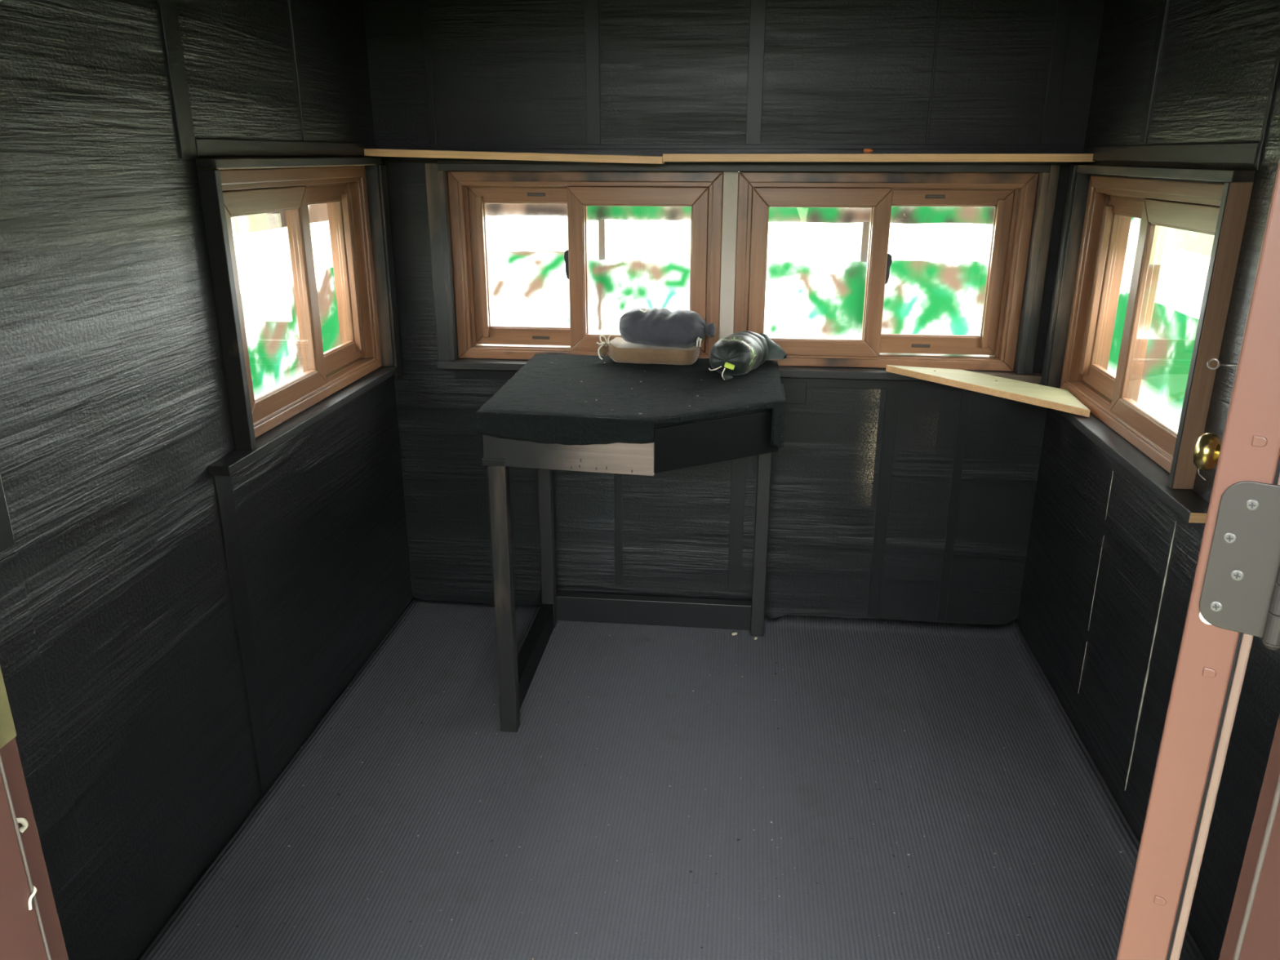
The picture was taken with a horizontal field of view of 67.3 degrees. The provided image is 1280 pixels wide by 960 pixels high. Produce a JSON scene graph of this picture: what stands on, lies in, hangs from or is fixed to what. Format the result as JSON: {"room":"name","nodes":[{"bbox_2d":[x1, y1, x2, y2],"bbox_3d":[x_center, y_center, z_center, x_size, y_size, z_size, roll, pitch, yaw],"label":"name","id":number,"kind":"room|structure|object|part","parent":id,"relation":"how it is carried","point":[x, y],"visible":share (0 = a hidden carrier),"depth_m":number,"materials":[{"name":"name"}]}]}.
{"room":"hunting blind","nodes":[
{"label":"hunting blind","id":0,"kind":"room"},
{"bbox_2d":[0,0,412,959],"bbox_3d":[-0.958,-0.270,1.805,0.100,2.250,2.400,2,19,6],"label":"wall","id":1,"kind":"structure","parent":0,"point":[115,411],"depth_m":1.81,"materials":[{"name":"black wood"}]},
{"bbox_2d":[0,475,13,535],"bbox_3d":[-0.957,0.014,1.442,0.003,0.175,0.002,2,19,6],"label":"groove","id":2,"kind":"object","parent":1,"relation":"attached to","point":[0,476],"visible":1,"depth_m":1.45,"materials":[{"name":"black wood"}]},
{"bbox_2d":[0,477,15,551],"bbox_3d":[-0.960,-0.535,1.209,0.005,1.365,0.086,2,19,6],"label":"batten","id":3,"kind":"object","parent":1,"relation":"attached to","point":[6,537],"visible":1,"depth_m":1.45,"materials":[{"name":"black paint"}]},
{"bbox_2d":[0,551,85,893],"bbox_3d":[-0.991,0.481,1.270,0.006,0.572,0.625,2,19,6],"label":"batten","id":4,"kind":"object","parent":1,"relation":"attached to","point":[37,740],"visible":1,"depth_m":1.52,"materials":[{"name":"black wood"}]},
{"bbox_2d":[156,0,197,158],"bbox_3d":[-0.884,-1.014,1.754,0.008,0.809,0.055,2,19,6],"label":"batten","id":5,"kind":"object","parent":1,"relation":"attached to","point":[167,9],"visible":1,"depth_m":1.83,"materials":[{"name":"black paint"}]},
{"bbox_2d":[212,475,274,793],"bbox_3d":[-0.891,0.355,2.170,0.008,0.792,0.062,2,19,6],"label":"batten","id":6,"kind":"object","parent":1,"relation":"attached to","point":[223,485],"visible":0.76,"depth_m":2.16,"materials":[{"name":"black paint"}]},
{"bbox_2d":[195,138,375,155],"bbox_3d":[-0.828,-0.811,2.353,0.010,0.033,0.955,2,19,6],"label":"batten","id":7,"kind":"object","parent":1,"relation":"attached to","point":[205,147],"visible":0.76,"depth_m":2.21,"materials":[{"name":"black paint"}]},
{"bbox_2d":[288,0,305,141],"bbox_3d":[-0.827,-1.199,2.243,0.006,0.772,0.005,2,19,6],"label":"batten","id":8,"kind":"object","parent":1,"relation":"attached to","point":[289,1],"visible":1,"depth_m":2.31,"materials":[{"name":"black paint"}]},
{"bbox_2d":[195,157,402,475],"bbox_3d":[-0.866,-0.464,2.400,0.146,0.646,1.047,2,19,6],"label":"window","id":9,"kind":"structure","parent":1,"relation":"in","point":[246,192],"depth_m":2.44,"materials":[{"name":"brown wood"}]},
{"bbox_3d":[-0.869,-0.427,2.275,0.030,0.504,0.425,2,19,6],"label":"sliding sash","id":10,"kind":"part","parent":9,"relation":"part of","materials":[{"name":"brown wood"}]},
{"bbox_3d":[-0.860,-0.550,2.635,0.026,0.494,0.342,2,19,6],"label":"fixed sash","id":11,"kind":"part","parent":9,"relation":"part of","materials":[{"name":"brown wood"}]},
{"bbox_2d":[137,597,1204,959],"bbox_3d":[0.083,0.832,2.068,1.993,0.097,2.380,2,19,6],"label":"floor","id":12,"kind":"structure","parent":0,"point":[812,787],"depth_m":2.23,"materials":[{"name":"carpet"}]},
{"bbox_2d":[475,353,786,732],"bbox_3d":[0.012,0.159,2.667,0.738,0.884,0.751,2,19,6],"label":"table","id":13,"kind":"object","parent":12,"relation":"on","point":[584,413],"visible":0.96,"depth_m":2.40,"materials":[{"name":"wood"}]},
{"bbox_3d":[-0.344,0.310,2.441,0.044,0.743,0.038,2,19,6],"label":"leg","id":14,"kind":"part","parent":13,"relation":"part of","materials":[{"name":"black wood"}]},
{"bbox_3d":[-0.326,0.525,2.827,0.038,0.087,0.553,2,19,6],"label":"rail","id":15,"kind":"part","parent":13,"relation":"part of","materials":[{"name":"black wood"}]},
{"bbox_3d":[-0.292,0.093,2.991,0.041,0.799,0.037,2,19,6],"label":"leg","id":16,"kind":"part","parent":13,"relation":"part of","materials":[{"name":"black wood"}]},
{"bbox_2d":[596,333,699,364],"bbox_3d":[0.026,-0.386,2.772,0.292,0.080,0.149,3,19,9],"label":"sandbag","id":17,"kind":"object","parent":13,"relation":"on","point":[620,350],"visible":0.84,"depth_m":2.72,"materials":[{"name":"beige fabric"}]},
{"bbox_3d":[-0.102,-0.381,2.749,0.046,0.075,0.013,3,19,9],"label":"tie cord","id":18,"kind":"part","parent":17,"relation":"part of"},
{"bbox_2d":[618,306,715,347],"bbox_3d":[0.078,-0.436,2.734,0.280,0.104,0.152,3,19,8],"label":"sandbag","id":19,"kind":"object","parent":17,"relation":"on","point":[655,326],"visible":1,"depth_m":2.68,"materials":[{"name":"grey fabric"}]},
{"bbox_3d":[0.024,0.424,3.125,0.670,0.087,0.038,2,19,6],"label":"rail","id":20,"kind":"part","parent":13,"relation":"part of","materials":[{"name":"black paint"}]},
{"bbox_2d":[708,330,786,380],"bbox_3d":[0.291,-0.356,2.658,0.154,0.101,0.318,9,21,25],"label":"sleeping bag","id":21,"kind":"object","parent":13,"relation":"on","point":[740,353],"visible":1,"depth_m":2.58,"materials":[{"name":"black fabric"}]},
{"bbox_3d":[0.211,-0.288,2.566,0.021,0.032,0.063,-16,25,-40],"label":"cord","id":22,"kind":"part","parent":21,"relation":"part of","materials":[{"name":"white fabric"}]},
{"bbox_3d":[0.373,0.112,2.938,0.040,0.799,0.037,2,19,6],"label":"leg","id":23,"kind":"part","parent":13,"relation":"part of","materials":[{"name":"black wood"}]},
{"bbox_2d":[363,0,1104,624],"bbox_3d":[0.220,-0.631,2.873,2.195,2.250,0.100,2,19,6],"label":"wall","id":24,"kind":"structure","parent":0,"point":[504,72],"depth_m":2.87,"materials":[{"name":"black wood"}]},
{"bbox_2d":[419,0,436,144],"bbox_3d":[-0.602,-1.343,2.673,0.020,0.775,0.006,2,19,6],"label":"batten","id":25,"kind":"object","parent":24,"relation":"attached to","point":[424,3],"visible":1,"depth_m":2.73,"materials":[{"name":"black paint"}]},
{"bbox_2d":[364,148,664,164],"bbox_3d":[-0.357,-0.920,2.731,0.852,0.040,0.108,2,19,6],"label":"shelf board","id":26,"kind":"object","parent":24,"relation":"attached to","point":[367,152],"visible":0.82,"depth_m":2.68,"materials":[{"name":"brown wood"}]},
{"bbox_2d":[584,0,600,144],"bbox_3d":[-0.132,-1.326,2.624,0.040,0.775,0.006,2,19,6],"label":"batten","id":27,"kind":"object","parent":24,"relation":"attached to","point":[593,121],"visible":1,"depth_m":2.68,"materials":[{"name":"black paint"}]},
{"bbox_2d":[613,473,622,584],"bbox_3d":[-0.069,0.014,3.071,0.025,0.700,0.006,2,19,6],"label":"batten","id":28,"kind":"object","parent":24,"relation":"attached to","point":[618,477],"visible":0.56,"depth_m":3.12,"materials":[{"name":"black paint"}]},
{"bbox_2d":[727,457,746,590],"bbox_3d":[0.308,0.028,3.032,0.045,0.700,0.006,2,19,6],"label":"batten","id":29,"kind":"object","parent":24,"relation":"attached to","point":[736,504],"visible":0.56,"depth_m":3.07,"materials":[{"name":"black paint"}]},
{"bbox_2d":[454,368,1038,391],"bbox_3d":[0.296,-0.302,2.920,1.760,0.027,0.008,2,19,6],"label":"batten","id":30,"kind":"object","parent":24,"relation":"attached to","point":[460,373],"visible":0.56,"depth_m":2.88,"materials":[{"name":"black paint"}]},
{"bbox_2d":[424,160,1071,383],"bbox_3d":[0.277,-0.622,2.840,1.805,0.608,0.155,2,19,6],"label":"window","id":31,"kind":"structure","parent":24,"relation":"in","point":[1012,195],"depth_m":2.76,"materials":[{"name":"brown wood"}]},
{"bbox_2d":[447,170,723,359],"bbox_3d":[-0.159,-0.644,2.911,0.807,0.556,0.104,2,19,6],"label":"window","id":32,"kind":"structure","parent":31,"relation":"in","point":[469,191],"depth_m":2.85,"materials":[{"name":"brown wood"}]},
{"bbox_3d":[-0.335,-0.647,2.932,0.356,0.470,0.026,2,19,6],"label":"fixed sash","id":33,"kind":"part","parent":32,"relation":"part of","materials":[{"name":"brown wood"}]},
{"bbox_3d":[-0.007,-0.623,2.866,0.412,0.480,0.030,2,19,6],"label":"sliding sash","id":34,"kind":"part","parent":32,"relation":"part of","materials":[{"name":"brown wood"}]},
{"bbox_2d":[719,171,738,339],"bbox_3d":[0.261,-0.621,2.844,0.042,0.557,0.053,2,19,6],"label":"strip","id":35,"kind":"object","parent":31,"relation":"attached to","point":[730,201],"visible":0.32,"depth_m":2.80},
{"bbox_3d":[0.518,-0.604,2.811,0.392,0.480,0.030,2,19,6],"label":"sliding sash","id":36,"kind":"part","parent":31,"relation":"part of","materials":[{"name":"brown wood"}]},
{"bbox_3d":[0.861,-0.603,2.807,0.390,0.470,0.026,2,19,6],"label":"fixed sash","id":37,"kind":"part","parent":31,"relation":"part of","materials":[{"name":"brown wood"}]},
{"bbox_2d":[745,0,766,144],"bbox_3d":[0.318,-1.309,2.577,0.042,0.775,0.006,2,19,6],"label":"batten","id":38,"kind":"object","parent":24,"relation":"attached to","point":[757,7],"visible":1,"depth_m":2.64,"materials":[{"name":"black paint"}]},
{"bbox_2d":[447,144,1079,148],"bbox_3d":[0.317,-0.937,2.703,1.760,0.011,0.008,2,19,6],"label":"batten","id":39,"kind":"object","parent":24,"relation":"attached to","point":[450,146],"visible":1,"depth_m":2.70,"materials":[{"name":"black paint"}]},
{"bbox_2d":[662,153,1094,161],"bbox_3d":[0.633,-0.881,2.628,1.137,0.022,0.109,2,19,6],"label":"shelf","id":40,"kind":"object","parent":24,"relation":"attached to","point":[666,157],"visible":1,"depth_m":2.58,"materials":[{"name":"brown wood"}]},
{"bbox_2d":[862,148,873,153],"bbox_3d":[0.616,-0.887,2.591,0.027,0.013,0.013,-2,19,-7],"label":"earplug","id":41,"kind":"object","parent":40,"relation":"on","point":[865,150],"visible":1,"depth_m":2.59,"materials":[{"name":"orange plastic"}]},
{"bbox_2d":[866,388,899,617],"bbox_3d":[0.757,0.077,2.996,0.037,0.770,0.006,2,19,6],"label":"batten","id":42,"kind":"object","parent":24,"relation":"attached to","point":[891,395],"visible":1,"depth_m":2.99,"materials":[{"name":"black paint"}]},
{"bbox_2d":[925,0,941,144],"bbox_3d":[0.791,-1.292,2.528,0.006,0.775,0.006,2,19,6],"label":"batten","id":43,"kind":"object","parent":24,"relation":"attached to","point":[940,1],"visible":1,"depth_m":2.59,"materials":[{"name":"black paint"}]},
{"bbox_2d":[937,391,971,620],"bbox_3d":[0.970,0.081,2.972,0.027,0.780,0.006,2,19,6],"label":"batten","id":44,"kind":"object","parent":24,"relation":"attached to","point":[966,395],"visible":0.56,"depth_m":2.97,"materials":[{"name":"black paint"}]},
{"bbox_2d":[1040,0,1073,144],"bbox_3d":[1.109,-1.280,2.494,0.037,0.775,0.006,2,19,6],"label":"batten","id":45,"kind":"object","parent":24,"relation":"attached to","point":[1064,11],"visible":1,"depth_m":2.56,"materials":[{"name":"black paint"}]},
{"bbox_2d":[1017,0,1279,959],"bbox_3d":[1.124,-0.194,1.587,0.100,2.250,2.400,2,19,6],"label":"wall","id":46,"kind":"structure","parent":0,"point":[1218,57],"depth_m":2.11,"materials":[{"name":"black wood"}]},
{"bbox_2d":[1078,471,1113,691],"bbox_3d":[1.144,0.267,2.414,0.003,0.605,0.015,2,19,6],"label":"groove","id":47,"kind":"object","parent":46,"relation":"attached to","point":[1113,472],"visible":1,"depth_m":2.40,"materials":[{"name":"grey wood"}]},
{"bbox_2d":[1040,164,1255,523],"bbox_3d":[1.165,-0.382,2.188,0.157,0.628,1.052,2,19,6],"label":"window","id":48,"kind":"structure","parent":46,"relation":"in","point":[1112,202],"depth_m":2.24,"materials":[{"name":"brown wood"}]},
{"bbox_2d":[885,364,1090,417],"bbox_3d":[0.993,-0.268,2.685,0.180,0.046,0.591,-18,26,-42],"label":"corner shelf","id":49,"kind":"object","parent":48,"relation":"on","point":[1051,397],"visible":1,"depth_m":2.64,"materials":[{"name":"brown wood"}]},
{"bbox_3d":[1.221,-0.458,2.432,0.026,0.494,0.334,2,19,6],"label":"fixed sash","id":50,"kind":"part","parent":48,"relation":"part of","materials":[{"name":"brown wood"}]},
{"bbox_3d":[1.147,-0.338,2.082,0.030,0.504,0.425,2,19,6],"label":"sliding sash","id":51,"kind":"part","parent":48,"relation":"part of","materials":[{"name":"brown wood"}]},
{"bbox_3d":[1.056,0.071,1.796,0.056,0.020,0.001,2,19,6],"label":"sill","id":52,"kind":"part","parent":48,"relation":"part of","materials":[{"name":"brown wood"}]},
{"bbox_2d":[1124,521,1176,790],"bbox_3d":[1.105,0.396,2.082,0.003,0.655,0.010,2,19,6],"label":"groove","id":53,"kind":"object","parent":46,"relation":"attached to","point":[1165,578],"visible":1,"depth_m":2.08,"materials":[{"name":"grey wood"}]},
{"bbox_2d":[1138,0,1169,142],"bbox_3d":[1.158,-1.143,2.088,0.008,0.775,0.035,2,19,6],"label":"batten","id":54,"kind":"object","parent":46,"relation":"attached to","point":[1164,6],"visible":1,"depth_m":2.16,"materials":[{"name":"black paint"}]},
{"bbox_2d":[1084,142,1259,164],"bbox_3d":[1.148,-0.728,2.142,0.010,0.036,0.930,2,19,6],"label":"batten","id":55,"kind":"object","parent":46,"relation":"attached to","point":[1232,153],"visible":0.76,"depth_m":2.00,"materials":[{"name":"black paint"}]},
{"bbox_2d":[1253,38,1279,169],"bbox_3d":[1.098,-0.942,1.577,0.007,0.826,0.012,2,19,6],"label":"batten","id":56,"kind":"object","parent":46,"relation":"attached to","point":[1277,65],"visible":1,"depth_m":1.68,"materials":[{"name":"black paint"}]},
{"bbox_3d":[-0.043,0.132,0.623,1.995,2.250,0.120,2,19,6],"label":"wall","id":57,"kind":"structure","parent":0,"visible":0},
{"bbox_2d":[0,666,68,959],"bbox_3d":[-0.514,0.223,0.688,0.049,2.035,0.160,2,19,6],"label":"door frame","id":58,"kind":"structure","parent":57,"relation":"attached to","point":[30,928],"depth_m":0.76,"materials":[{"name":"paint"}]},
{"bbox_3d":[-0.497,0.171,0.737,0.001,0.078,0.029,2,19,6],"label":"strike plate","id":59,"kind":"part","parent":58,"relation":"part of","materials":[{"name":"gold metal"}]},
{"bbox_2d":[1116,157,1279,959],"bbox_3d":[0.616,0.092,1.037,0.102,2.000,0.916,12,22,31],"label":"door","id":60,"kind":"structure","parent":57,"relation":"in","point":[1234,599],"depth_m":0.64,"materials":[{"name":"paint"}]},
{"bbox_3d":[0.814,-0.037,1.351,0.061,0.062,0.062,12,22,32],"label":"knob","id":61,"kind":"part","parent":60,"relation":"part of","materials":[{"name":"gold metal"}]},
{"bbox_2d":[1206,358,1237,369],"bbox_3d":[0.801,-0.157,1.312,0.047,0.015,0.011,12,22,32],"label":"ring","id":62,"kind":"object","parent":60,"relation":"attached to","point":[1211,359],"visible":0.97,"depth_m":1.32,"materials":[{"name":"silver metal"}]},
{"bbox_2d":[1218,713,1279,959],"bbox_3d":[0.427,0.257,0.590,0.046,2.035,0.160,2,19,6],"label":"door frame","id":63,"kind":"structure","parent":57,"relation":"attached to","point":[1252,932],"depth_m":0.64,"materials":[{"name":"paint"}]},
{"label":"outside","id":64,"kind":"structure","parent":0,"visible":0},
{"bbox_2d":[232,214,1210,319],"bbox_3d":[-0.002,1.656,0.562,80.000,0.330,80.000,2,19,6],"label":"sky","id":65,"kind":"structure","parent":64,"point":[263,258],"depth_m":18.17,"materials":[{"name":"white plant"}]},
{"bbox_2d":[240,266,341,396],"bbox_3d":[-1.051,0.170,2.757,0.008,1.406,1.650,2,19,6],"label":"sheet","id":66,"kind":"object","parent":65,"relation":"on","point":[269,311],"visible":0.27,"depth_m":2.74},
{"bbox_2d":[487,250,569,327],"bbox_3d":[-0.491,-0.054,3.343,0.625,1.454,0.007,2,19,6],"label":"sheet","id":67,"kind":"object","parent":65,"relation":"on","point":[526,288],"visible":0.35,"depth_m":3.14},
{"bbox_2d":[598,219,606,260],"bbox_3d":[-0.121,-0.315,3.233,0.022,2.020,0.022,2,19,6],"label":"support post","id":68,"kind":"object","parent":65,"relation":"on","point":[602,224],"visible":0.02,"depth_m":3.07,"materials":[{"name":"grey paint"}]},
{"bbox_3d":[0.156,-1.013,2.147,2.510,0.040,1.522,2,19,6],"label":"rail","id":69,"kind":"object","parent":68,"relation":"attached to","visible":0},
{"bbox_2d":[231,203,328,234],"bbox_3d":[-1.050,-0.845,2.413,0.007,0.451,1.650,2,19,6],"label":"valance","id":70,"kind":"object","parent":69,"relation":"hanging from","point":[317,212],"visible":0.09,"depth_m":2.65,"materials":[{"name":"white fabric"}]},
{"bbox_2d":[484,203,567,216],"bbox_3d":[-0.496,-1.050,2.996,0.615,0.437,0.007,2,19,6],"label":"valance","id":71,"kind":"object","parent":69,"relation":"hanging from","point":[491,209],"visible":0.1,"depth_m":3.04,"materials":[{"name":"fabric"}]},
{"bbox_2d":[586,205,691,220],"bbox_3d":[0.051,-1.024,2.941,0.485,0.450,0.007,2,19,6],"label":"valance","id":72,"kind":"object","parent":69,"relation":"hanging from","point":[594,212],"visible":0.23,"depth_m":3.01,"materials":[{"name":"green fabric"}]},
{"bbox_2d":[768,206,995,224],"bbox_3d":[0.823,-0.995,2.860,1.070,0.451,0.007,2,19,6],"label":"valance","id":73,"kind":"object","parent":69,"relation":"hanging from","point":[900,215],"visible":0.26,"depth_m":2.93,"materials":[{"name":"green fabric"}]},
{"bbox_2d":[1128,217,1214,256],"bbox_3d":[1.381,-0.740,2.164,0.006,0.487,1.650,2,19,6],"label":"valance","id":74,"kind":"object","parent":69,"relation":"hanging from","point":[1180,239],"visible":0.09,"depth_m":2.49,"materials":[{"name":"white fabric"}]},
{"bbox_2d":[587,259,690,334],"bbox_3d":[0.047,-0.020,3.281,0.470,1.431,0.006,2,19,6],"label":"sheet","id":75,"kind":"object","parent":65,"relation":"on","point":[616,288],"visible":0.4,"depth_m":3.09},
{"bbox_2d":[764,260,866,339],"bbox_3d":[0.495,-0.006,3.233,0.432,1.435,0.006,2,19,6],"label":"sheet","id":76,"kind":"object","parent":65,"relation":"on","point":[810,300],"visible":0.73,"depth_m":3.04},
{"bbox_2d":[859,222,870,262],"bbox_3d":[0.699,-0.285,3.147,0.022,2.020,0.022,2,19,6],"label":"support post","id":77,"kind":"object","parent":65,"relation":"on","point":[865,225],"visible":0.02,"depth_m":2.98,"materials":[{"name":"grey paint"}]},
{"bbox_2d":[881,260,988,335],"bbox_3d":[1.032,0.011,3.176,0.648,1.441,0.006,2,19,6],"label":"sheet","id":78,"kind":"object","parent":65,"relation":"on","point":[921,297],"visible":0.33,"depth_m":3.00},
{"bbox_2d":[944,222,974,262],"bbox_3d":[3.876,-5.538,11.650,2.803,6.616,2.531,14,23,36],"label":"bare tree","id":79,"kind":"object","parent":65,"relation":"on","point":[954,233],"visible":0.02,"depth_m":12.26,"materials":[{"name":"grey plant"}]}
]}

